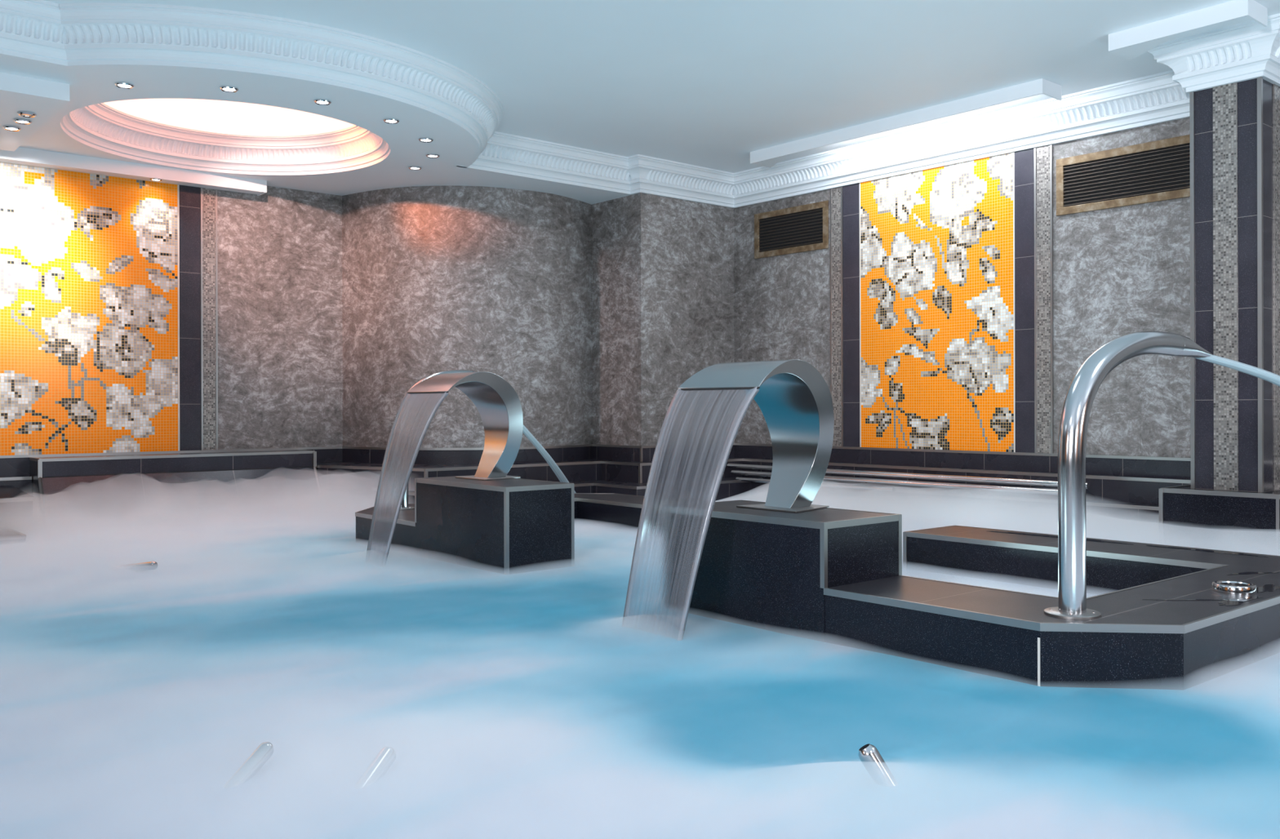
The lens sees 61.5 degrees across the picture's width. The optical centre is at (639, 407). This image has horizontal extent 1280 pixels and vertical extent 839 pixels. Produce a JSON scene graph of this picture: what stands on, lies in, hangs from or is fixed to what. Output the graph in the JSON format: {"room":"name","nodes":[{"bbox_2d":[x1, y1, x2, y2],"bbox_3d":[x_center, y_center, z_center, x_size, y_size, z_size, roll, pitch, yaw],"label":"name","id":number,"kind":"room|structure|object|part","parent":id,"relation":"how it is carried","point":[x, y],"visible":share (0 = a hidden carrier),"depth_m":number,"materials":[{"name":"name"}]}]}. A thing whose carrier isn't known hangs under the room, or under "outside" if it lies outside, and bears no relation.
{"room":"indoor spa pool","nodes":[
{"label":"indoor spa pool","id":0,"kind":"room"},
{"bbox_2d":[217,186,342,449],"bbox_3d":[-6.439,-0.169,7.979,8.900,4.510,0.200,0,0,-40],"label":"wall","id":1,"kind":"structure","parent":0,"point":[280,331],"depth_m":10.37,"materials":[{"name":"paint"}]},
{"bbox_2d":[0,475,31,495],"bbox_3d":[-7.318,1.333,7.021,5.915,1.510,0.119,0,0,-40],"label":"baseboard","id":2,"kind":"structure","parent":1,"relation":"attached to","point":[25,486],"depth_m":8.84,"materials":[{"name":"tile"}]},
{"bbox_2d":[0,476,31,480],"bbox_3d":[-7.282,0.589,6.977,5.915,0.026,0.010,0,0,-40],"label":"trim","id":3,"kind":"structure","parent":1,"relation":"attached to","point":[15,477],"depth_m":8.81,"materials":[{"name":"silver metal"}]},
{"bbox_2d":[0,162,179,455],"bbox_3d":[-5.672,-0.858,8.491,3.914,2.515,0.014,0,0,-40],"label":"mosaic panel","id":4,"kind":"object","parent":1,"relation":"attached to","point":[90,263],"visible":0.98,"depth_m":9.26,"materials":[{"name":"tile"}]},
{"bbox_3d":[-4.184,-0.862,9.752,0.014,2.515,0.013,0,0,-40],"label":"edge trim","id":5,"kind":"part","parent":4,"relation":"part of","materials":[{"name":"metal"}]},
{"bbox_2d":[179,184,200,450],"bbox_3d":[-4.109,-0.862,9.818,0.186,2.515,0.010,0,0,-40],"label":"strip","id":6,"kind":"object","parent":1,"relation":"attached to","point":[189,196],"visible":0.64,"depth_m":9.81,"materials":[{"name":"tile"}]},
{"bbox_2d":[200,187,217,450],"bbox_3d":[-3.976,-0.863,9.926,0.150,2.515,0.018,0,0,-40],"label":"strip","id":7,"kind":"object","parent":1,"relation":"attached to","point":[208,197],"visible":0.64,"depth_m":9.92,"materials":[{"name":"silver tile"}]},
{"bbox_2d":[0,54,629,204],"bbox_3d":[-4.572,-2.119,7.495,11.130,0.001,3.860,0,0,-40],"label":"ceiling","id":8,"kind":"structure","parent":0,"point":[455,147],"depth_m":7.96,"materials":[{"name":"white paint"}]},
{"bbox_2d":[0,72,69,151],"bbox_3d":[-6.465,-2.059,5.929,5.615,0.110,1.800,0,0,-40],"label":"ceiling panel","id":9,"kind":"object","parent":8,"relation":"attached to","point":[43,98],"visible":1,"depth_m":7.09,"materials":[{"name":"white paint"}]},
{"bbox_2d":[2,125,21,131],"bbox_3d":[-4.503,-2.002,7.711,0.112,0.018,0.112,0,0,-40],"label":"spotlight","id":10,"kind":"object","parent":9,"relation":"attached to","point":[12,128],"visible":1,"depth_m":7.71,"materials":[{"name":"silver metal"}]},
{"bbox_2d":[13,118,31,124],"bbox_3d":[-4.319,-2.002,7.526,0.112,0.018,0.112,0,0,-40],"label":"spotlight","id":11,"kind":"object","parent":9,"relation":"attached to","point":[20,121],"visible":1,"depth_m":7.51,"materials":[{"name":"silver metal"}]},
{"bbox_2d":[17,111,35,117],"bbox_3d":[-4.188,-2.002,7.347,0.112,0.018,0.112,0,0,-40],"label":"spotlight","id":12,"kind":"object","parent":9,"relation":"attached to","point":[27,114],"visible":1,"depth_m":7.34,"materials":[{"name":"silver metal"}]},
{"bbox_2d":[114,81,133,88],"bbox_3d":[-3.384,-2.115,7.061,0.116,0.018,0.116,0,0,-40],"label":"recessed light","id":13,"kind":"object","parent":8,"relation":"in","point":[124,85],"visible":1,"depth_m":7.05,"materials":[{"name":"silver metal"}]},
{"bbox_2d":[0,146,266,195],"bbox_3d":[-6.553,-2.056,7.605,7.850,0.115,0.210,0,0,-40],"label":"light pelmet","id":14,"kind":"object","parent":8,"relation":"attached to","point":[20,156],"depth_m":9.32,"materials":[{"name":"white paint"}]},
{"bbox_3d":[-4.272,-2.013,9.493,0.100,0.018,0.100,0,0,-40],"label":"downlight","id":15,"kind":"part","parent":14,"relation":"part of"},
{"bbox_2d":[219,85,238,92],"bbox_3d":[-2.731,-2.117,7.149,0.116,0.018,0.116,0,0,-40],"label":"recessed light","id":16,"kind":"object","parent":8,"relation":"in","point":[224,88],"visible":1,"depth_m":7.13,"materials":[{"name":"silver metal"}]},
{"bbox_2d":[0,0,503,168],"bbox_3d":[-4.072,-2.275,5.812,1.578,0.310,9.247,0,0,44],"label":"trim","id":17,"kind":"structure","parent":8,"relation":"attached to","point":[83,34],"depth_m":6.72,"materials":[{"name":"white paint"}]},
{"bbox_2d":[313,98,331,105],"bbox_3d":[-2.200,-2.119,7.456,0.116,0.018,0.116,0,0,-40],"label":"recessed light","id":18,"kind":"object","parent":8,"relation":"in","point":[318,101],"visible":1,"depth_m":7.44,"materials":[{"name":"silver metal"}]},
{"bbox_2d":[382,118,399,124],"bbox_3d":[-1.838,-2.119,7.952,0.116,0.018,0.116,0,0,-40],"label":"recessed light","id":19,"kind":"object","parent":8,"relation":"in","point":[392,121],"visible":1,"depth_m":7.94,"materials":[{"name":"silver metal"}]},
{"bbox_2d":[408,165,422,169],"bbox_3d":[-1.990,-2.119,9.514,0.116,0.018,0.116,0,0,-40],"label":"recessed light","id":20,"kind":"object","parent":8,"relation":"in","point":[411,167],"visible":1,"depth_m":9.50,"materials":[{"name":"silver metal"}]},
{"bbox_2d":[418,137,433,142],"bbox_3d":[-1.696,-2.120,8.518,0.116,0.018,0.116,0,0,-40],"label":"recessed light","id":21,"kind":"object","parent":8,"relation":"in","point":[426,140],"visible":1,"depth_m":8.51,"materials":[{"name":"silver metal"}]},
{"bbox_2d":[426,153,439,158],"bbox_3d":[-1.744,-2.120,9.054,0.116,0.018,0.116,0,0,-40],"label":"recessed light","id":22,"kind":"object","parent":8,"relation":"in","point":[428,155],"visible":1,"depth_m":9.04,"materials":[{"name":"silver metal"}]},
{"bbox_2d":[342,185,591,448],"bbox_3d":[-1.823,-0.180,11.124,2.210,4.510,1.873,0,0,-40],"label":"wall","id":23,"kind":"structure","parent":0,"point":[436,278],"depth_m":10.46,"materials":[{"name":"paint"}]},
{"bbox_2d":[0,511,1279,838],"bbox_3d":[-0.477,0.972,3.619,11.910,0.008,14.100,0,0,-40],"label":"pool water","id":24,"kind":"object","parent":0,"point":[520,705],"visible":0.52,"depth_m":3.36,"materials":[{"name":"blue liquid"}]},
{"bbox_2d":[112,561,157,571],"bbox_3d":[-3.060,0.968,6.476,0.577,0.127,0.048,0,0,39],"label":"pipe","id":25,"kind":"object","parent":24,"relation":"in","point":[149,566],"visible":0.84,"depth_m":6.37,"materials":[{"name":"silver metal"}]},
{"bbox_2d":[222,742,273,788],"bbox_3d":[-1.054,0.989,2.774,0.044,0.168,0.319,0,0,18],"label":"pipe","id":26,"kind":"object","parent":24,"relation":"in","point":[259,757],"visible":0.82,"depth_m":2.83,"materials":[{"name":"silver metal"}]},
{"bbox_2d":[355,746,395,789],"bbox_3d":[-0.722,1.001,2.747,0.048,0.167,0.371,0,0,14],"label":"pipe","id":27,"kind":"object","parent":24,"relation":"in","point":[385,757],"visible":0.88,"depth_m":2.83,"materials":[{"name":"silver metal"}]},
{"bbox_2d":[364,391,448,567],"bbox_3d":[-1.472,0.454,6.696,0.353,1.103,0.500,0,0,-40],"label":"water stream","id":28,"kind":"object","parent":24,"relation":"on","point":[415,412],"visible":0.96,"depth_m":6.69,"materials":[{"name":"grey"}]},
{"bbox_2d":[622,386,759,640],"bbox_3d":[0.208,0.457,4.692,0.382,1.090,0.500,0,0,-40],"label":"water stream","id":29,"kind":"object","parent":24,"relation":"on","point":[700,428],"visible":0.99,"depth_m":4.67,"materials":[{"name":"grey"}]},
{"bbox_2d":[858,743,897,786],"bbox_3d":[0.654,0.998,2.773,0.178,0.249,0.052,0,0,13],"label":"pipe","id":30,"kind":"object","parent":24,"relation":"in","point":[870,757],"visible":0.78,"depth_m":2.76,"materials":[{"name":"silver metal"}]},
{"bbox_2d":[44,0,1279,173],"bbox_3d":[-0.442,-2.439,3.761,12.600,0.001,14.900,0,0,-40],"label":"ceiling","id":31,"kind":"structure","parent":0,"point":[712,84],"depth_m":7.44,"materials":[{"name":"white paint"}]},
{"bbox_2d":[55,67,394,175],"bbox_3d":[-3.251,-2.529,8.603,3.000,0.815,3.000,0,0,-40],"label":"dome","id":32,"kind":"object","parent":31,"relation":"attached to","point":[218,135],"visible":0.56,"depth_m":9.60,"materials":[{"name":"white paint"}]},
{"bbox_2d":[750,78,1062,167],"bbox_3d":[2.130,-2.390,9.232,0.280,0.110,3.000,0,0,-40],"label":"light pelmet","id":33,"kind":"object","parent":31,"relation":"attached to","point":[769,157],"visible":1,"depth_m":8.89,"materials":[{"name":"white paint"}]},
{"bbox_3d":[1.315,-2.338,10.204,0.266,0.010,0.436,0,0,-40],"label":"corner plate","id":34,"kind":"part","parent":33,"relation":"part of","materials":[{"name":"white paint"}]},
{"bbox_2d":[1108,0,1267,60],"bbox_3d":[3.461,-2.394,6.828,0.300,0.110,0.850,0,0,-40],"label":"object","id":35,"kind":"object","parent":31,"relation":"attached to","point":[1131,43],"visible":1,"depth_m":6.73,"materials":[{"name":"white paint"}]},
{"bbox_3d":[3.341,-2.343,6.979,0.286,0.010,0.436,0,0,-40],"label":"corner plate","id":36,"kind":"part","parent":35,"relation":"part of","materials":[{"name":"white paint"}]},
{"bbox_2d":[591,192,734,445],"bbox_3d":[-0.288,-0.184,12.036,1.309,4.510,2.470,0,0,-40],"label":"wall","id":37,"kind":"structure","parent":0,"point":[662,268],"depth_m":10.99,"materials":[{"name":"paint"}]},
{"bbox_2d":[0,443,1190,461],"bbox_3d":[0.233,0.393,7.619,18.694,0.022,7.937,0,0,9],"label":"trim","id":38,"kind":"structure","parent":37,"relation":"attached to","point":[739,444],"depth_m":9.79,"materials":[{"name":"silver metal"}]},
{"bbox_2d":[0,444,1191,479],"bbox_3d":[0.234,0.487,7.622,18.696,0.205,7.937,0,0,9],"label":"baseboard","id":39,"kind":"structure","parent":37,"relation":"attached to","point":[9,467],"depth_m":9.90,"materials":[{"name":"tile"}]},
{"bbox_2d":[372,480,1159,511],"bbox_3d":[3.075,0.733,5.950,3.390,0.026,13.100,0,0,-40],"label":"trim","id":40,"kind":"structure","parent":37,"relation":"attached to","point":[1043,500],"depth_m":8.92,"materials":[{"name":"silver metal"}]},
{"bbox_2d":[733,117,1190,457],"bbox_3d":[5.019,-0.198,6.945,0.200,4.510,12.500,0,0,-40],"label":"wall","id":41,"kind":"structure","parent":0,"point":[1117,272],"depth_m":8.46,"materials":[{"name":"paint"}]},
{"bbox_2d":[315,446,1191,484],"bbox_3d":[3.732,0.618,7.532,14.332,0.485,3.217,0,0,34],"label":"trim","id":42,"kind":"structure","parent":41,"relation":"attached to","point":[425,471],"depth_m":9.75,"materials":[{"name":"silver metal"}]},
{"bbox_2d":[316,457,1191,512],"bbox_3d":[3.656,1.296,7.684,14.688,1.530,3.376,0,0,34],"label":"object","id":43,"kind":"structure","parent":41,"relation":"attached to","point":[343,490],"depth_m":9.95,"materials":[{"name":"stone"}]},
{"bbox_2d":[754,200,828,258],"bbox_3d":[1.521,-1.790,10.892,0.022,0.467,0.983,0,0,-40],"label":"air vent","id":44,"kind":"object","parent":41,"relation":"in","point":[803,228],"visible":1,"depth_m":10.88,"materials":[{"name":"metal"}]},
{"bbox_2d":[456,69,1189,208],"bbox_3d":[3.613,-2.294,5.875,3.320,0.310,12.280,0,0,-40],"label":"trim","id":45,"kind":"structure","parent":41,"relation":"attached to","point":[1153,99],"depth_m":9.76,"materials":[{"name":"white paint"}]},
{"bbox_2d":[829,186,843,446],"bbox_3d":[1.911,-0.877,10.439,0.018,2.515,0.154,0,0,-40],"label":"strip","id":46,"kind":"object","parent":41,"relation":"attached to","point":[836,193],"visible":0.86,"depth_m":10.43,"materials":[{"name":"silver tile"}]},
{"bbox_2d":[843,182,859,447],"bbox_3d":[2.029,-0.878,10.305,0.010,2.515,0.199,0,0,-40],"label":"strip","id":47,"kind":"object","parent":41,"relation":"attached to","point":[851,192],"visible":1,"depth_m":10.30,"materials":[{"name":"tile"}]},
{"bbox_2d":[859,151,1015,452],"bbox_3d":[2.615,-0.879,9.612,0.014,2.515,1.616,0,0,-40],"label":"mosaic panel","id":48,"kind":"object","parent":41,"relation":"attached to","point":[937,244],"visible":1,"depth_m":9.57,"materials":[{"name":"tile"}]},
{"bbox_3d":[2.096,-0.878,10.223,0.013,2.515,0.012,0,0,-40],"label":"edge trim","id":49,"kind":"part","parent":48,"relation":"part of","materials":[{"name":"metal"}]},
{"bbox_3d":[3.133,-0.880,9.000,0.013,2.515,0.012,0,0,-40],"label":"edge trim","id":50,"kind":"part","parent":48,"relation":"part of","materials":[{"name":"metal"}]},
{"bbox_2d":[1014,147,1034,453],"bbox_3d":[3.196,-0.880,8.929,0.010,2.515,0.178,0,0,-40],"label":"strip","id":51,"kind":"object","parent":41,"relation":"attached to","point":[1024,159],"visible":1,"depth_m":8.93,"materials":[{"name":"tile"}]},
{"bbox_2d":[1034,144,1053,453],"bbox_3d":[3.302,-0.881,8.798,0.018,2.515,0.157,0,0,-40],"label":"strip","id":52,"kind":"object","parent":41,"relation":"attached to","point":[1043,155],"visible":1,"depth_m":8.79,"materials":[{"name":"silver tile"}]},
{"bbox_2d":[1056,134,1190,216],"bbox_3d":[3.793,-1.780,8.214,0.022,0.456,1.297,0,0,-40],"label":"air vent","id":53,"kind":"object","parent":41,"relation":"in","point":[1157,171],"visible":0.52,"depth_m":8.29,"materials":[{"name":"metal"}]},
{"bbox_3d":[-0.457,2.146,3.869,12.700,0.150,14.900,0,0,-40],"label":"floor","id":54,"kind":"structure","parent":0,"visible":0},
{"bbox_2d":[0,524,26,545],"bbox_3d":[-5.815,1.255,7.202,2.843,0.659,0.918,0,0,-40],"label":"step","id":55,"kind":"structure","parent":54,"relation":"on","point":[8,535],"depth_m":7.76,"materials":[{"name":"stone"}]},
{"bbox_2d":[0,485,37,531],"bbox_3d":[-6.114,0.963,7.748,3.093,0.645,0.310,0,0,-40],"label":"block","id":56,"kind":"object","parent":54,"relation":"on","point":[18,508],"visible":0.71,"depth_m":8.57,"materials":[{"name":"stone"}]},
{"bbox_2d":[29,449,326,531],"bbox_3d":[-3.997,0.896,9.473,2.345,0.967,0.647,0,0,-40],"label":"curb","id":57,"kind":"object","parent":54,"relation":"on","point":[90,491],"visible":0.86,"depth_m":9.26,"materials":[{"name":"tile"}]},
{"bbox_2d":[355,475,644,574],"bbox_3d":[-0.594,1.268,7.950,2.474,1.607,2.349,0,0,-40],"label":"fountain base","id":58,"kind":"object","parent":54,"relation":"on","point":[512,526],"visible":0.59,"depth_m":6.56,"materials":[{"name":"tile"}]},
{"bbox_2d":[400,369,477,510],"bbox_3d":[-1.520,0.233,8.256,0.873,1.050,0.192,0,0,-40],"label":"pipe","id":59,"kind":"object","parent":58,"relation":"on","point":[404,506],"visible":0.18,"depth_m":8.11,"materials":[{"name":"silver metal"}]},
{"bbox_2d":[522,425,575,493],"bbox_3d":[-0.863,0.387,9.159,0.092,1.209,1.443,0,0,30],"label":"water jet","id":60,"kind":"object","parent":59,"relation":"attached to","point":[561,477],"visible":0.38,"depth_m":9.22,"materials":[{"name":"blue"}]},
{"bbox_2d":[407,371,523,480],"bbox_3d":[-1.107,0.121,7.007,0.642,0.693,0.520,0,0,-40],"label":"spout","id":61,"kind":"object","parent":58,"relation":"on","point":[499,406],"visible":1,"depth_m":7.04,"materials":[{"name":"grey metal"}]},
{"bbox_3d":[-0.988,0.463,7.107,0.315,0.008,0.379,0,0,-40],"label":"plate","id":62,"kind":"part","parent":61,"relation":"part of","materials":[{"name":"silver metal"}]},
{"bbox_3d":[-0.942,0.869,6.830,0.495,0.807,1.090,0,0,-40],"label":"pedestal trim","id":63,"kind":"part","parent":58,"relation":"part of","materials":[{"name":"black tile"}]},
{"bbox_3d":[-0.666,0.769,8.035,2.473,0.028,2.128,0,0,-40],"label":"edge trim","id":64,"kind":"part","parent":58,"relation":"part of","materials":[{"name":"silver metal"}]},
{"bbox_2d":[372,476,1159,540],"bbox_3d":[3.157,1.392,6.018,3.595,1.340,13.100,0,0,-40],"label":"ledge","id":65,"kind":"object","parent":54,"relation":"on","point":[1103,521],"visible":0.21,"depth_m":9.04,"materials":[{"name":"stone"}]},
{"bbox_2d":[735,476,894,492],"bbox_3d":[1.644,0.716,10.112,0.185,0.041,1.900,0,0,-40],"label":"rail","id":66,"kind":"object","parent":65,"relation":"on","point":[741,479],"visible":0.75,"depth_m":9.74,"materials":[{"name":"silver metal"}]},
{"bbox_2d":[731,470,1057,495],"bbox_3d":[2.172,0.655,9.518,0.150,0.048,3.690,0,0,-40],"label":"rail","id":67,"kind":"object","parent":65,"relation":"on","point":[833,478],"visible":0.66,"depth_m":9.09,"materials":[{"name":"silver metal"}]},
{"bbox_2d":[726,463,1089,488],"bbox_3d":[2.161,0.593,9.561,0.110,0.048,3.810,0,0,-40],"label":"rail","id":68,"kind":"object","parent":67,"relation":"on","point":[829,471],"visible":0.81,"depth_m":9.12,"materials":[{"name":"silver metal"}]},
{"bbox_2d":[688,500,1279,690],"bbox_3d":[1.792,1.270,5.117,2.449,1.592,2.299,0,0,-40],"label":"fountain base","id":69,"kind":"object","parent":54,"relation":"on","point":[827,575],"visible":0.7,"depth_m":4.43,"materials":[{"name":"tile"}]},
{"bbox_2d":[677,359,834,512],"bbox_3d":[0.585,0.131,5.013,0.642,0.693,0.520,0,0,-40],"label":"spout","id":70,"kind":"object","parent":69,"relation":"on","point":[794,400],"visible":0.99,"depth_m":5.05,"materials":[{"name":"grey metal"}]},
{"bbox_3d":[0.704,0.473,5.113,0.315,0.008,0.379,0,0,-40],"label":"plate","id":71,"kind":"part","parent":70,"relation":"part of","materials":[{"name":"silver metal"}]},
{"bbox_3d":[0.640,0.872,4.992,0.530,0.792,1.000,0,0,-40],"label":"pedestal trim","id":72,"kind":"part","parent":69,"relation":"part of","materials":[{"name":"grey tile"}]},
{"bbox_3d":[1.592,1.006,6.438,0.024,0.520,0.024,0,0,-40],"label":"trim","id":73,"kind":"part","parent":69,"relation":"part of","materials":[{"name":"silver metal"}]},
{"bbox_3d":[1.793,0.757,5.116,2.448,0.028,2.294,0,0,-40],"label":"edge trim","id":74,"kind":"part","parent":69,"relation":"part of","materials":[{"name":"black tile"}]},
{"bbox_2d":[991,531,1133,545],"bbox_3d":[2.392,0.743,6.155,0.081,0.002,0.878,0,0,-40],"label":"trim","id":75,"kind":"structure","parent":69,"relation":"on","point":[1051,536],"depth_m":6.18,"materials":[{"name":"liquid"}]},
{"bbox_2d":[1044,330,1212,619],"bbox_3d":[1.929,0.219,4.190,1.173,1.050,0.192,0,0,-40],"label":"pipe","id":76,"kind":"object","parent":69,"relation":"on","point":[1086,383],"visible":1,"depth_m":3.85,"materials":[{"name":"silver metal"}]},
{"bbox_2d":[1194,355,1279,386],"bbox_3d":[3.557,0.195,5.570,3.123,0.870,0.099,0,0,-40],"label":"water jet","id":77,"kind":"object","parent":76,"relation":"attached to","point":[1273,378],"visible":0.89,"depth_m":4.84,"materials":[{"name":"blue"}]},
{"bbox_2d":[1142,599,1223,600],"bbox_3d":[2.146,0.744,4.153,0.405,0.002,0.023,0,0,1],"label":"puddle","id":78,"kind":"object","parent":69,"relation":"on","point":[1142,599],"visible":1,"depth_m":4.15,"materials":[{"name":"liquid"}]},
{"bbox_2d":[1146,545,1267,557],"bbox_3d":[2.923,0.742,5.558,0.066,0.002,0.605,0,0,-40],"label":"trim","id":79,"kind":"structure","parent":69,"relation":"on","point":[1201,550],"depth_m":5.54,"materials":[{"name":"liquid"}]},
{"bbox_2d":[1211,580,1257,595],"bbox_3d":[2.403,0.728,4.350,0.160,0.032,0.160,0,0,-40],"label":"ring","id":80,"kind":"object","parent":69,"relation":"on","point":[1229,587],"visible":1,"depth_m":4.30,"materials":[{"name":"silver metal"}]},
{"bbox_2d":[1218,595,1262,605],"bbox_3d":[2.307,0.743,4.143,0.327,0.002,0.077,0,0,-40],"label":"puddle","id":81,"kind":"object","parent":69,"relation":"on","point":[1228,602],"visible":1,"depth_m":4.12,"materials":[{"name":"liquid"}]},
{"bbox_2d":[1229,572,1279,574],"bbox_3d":[2.738,0.742,4.817,0.284,0.002,0.053,0,0,-10],"label":"puddle","id":82,"kind":"object","parent":69,"relation":"on","point":[1242,573],"visible":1,"depth_m":4.80,"materials":[{"name":"liquid"}]},
{"bbox_2d":[1257,584,1279,593],"bbox_3d":[2.546,0.743,4.386,0.335,0.002,0.082,0,0,-40],"label":"puddle","id":83,"kind":"object","parent":69,"relation":"on","point":[1267,588],"visible":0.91,"depth_m":4.40,"materials":[{"name":"liquid"}]},
{"bbox_2d":[1146,13,1279,555],"bbox_3d":[4.172,-0.195,7.118,0.857,4.510,1.260,0,0,-40],"label":"tiled pillar","id":84,"kind":"structure","parent":54,"relation":"on","point":[1230,75],"depth_m":7.09,"materials":[{"name":"tile"}]},
{"bbox_3d":[4.169,0.803,7.069,0.680,0.514,1.193,0,0,-40],"label":"edge trim","id":85,"kind":"part","parent":84,"relation":"part of","materials":[{"name":"black tile"}]},
{"bbox_3d":[3.887,-0.795,7.135,0.026,2.690,0.447,0,0,-40],"label":"corner trim","id":86,"kind":"part","parent":84,"relation":"part of","materials":[{"name":"grey tile"}]}
]}

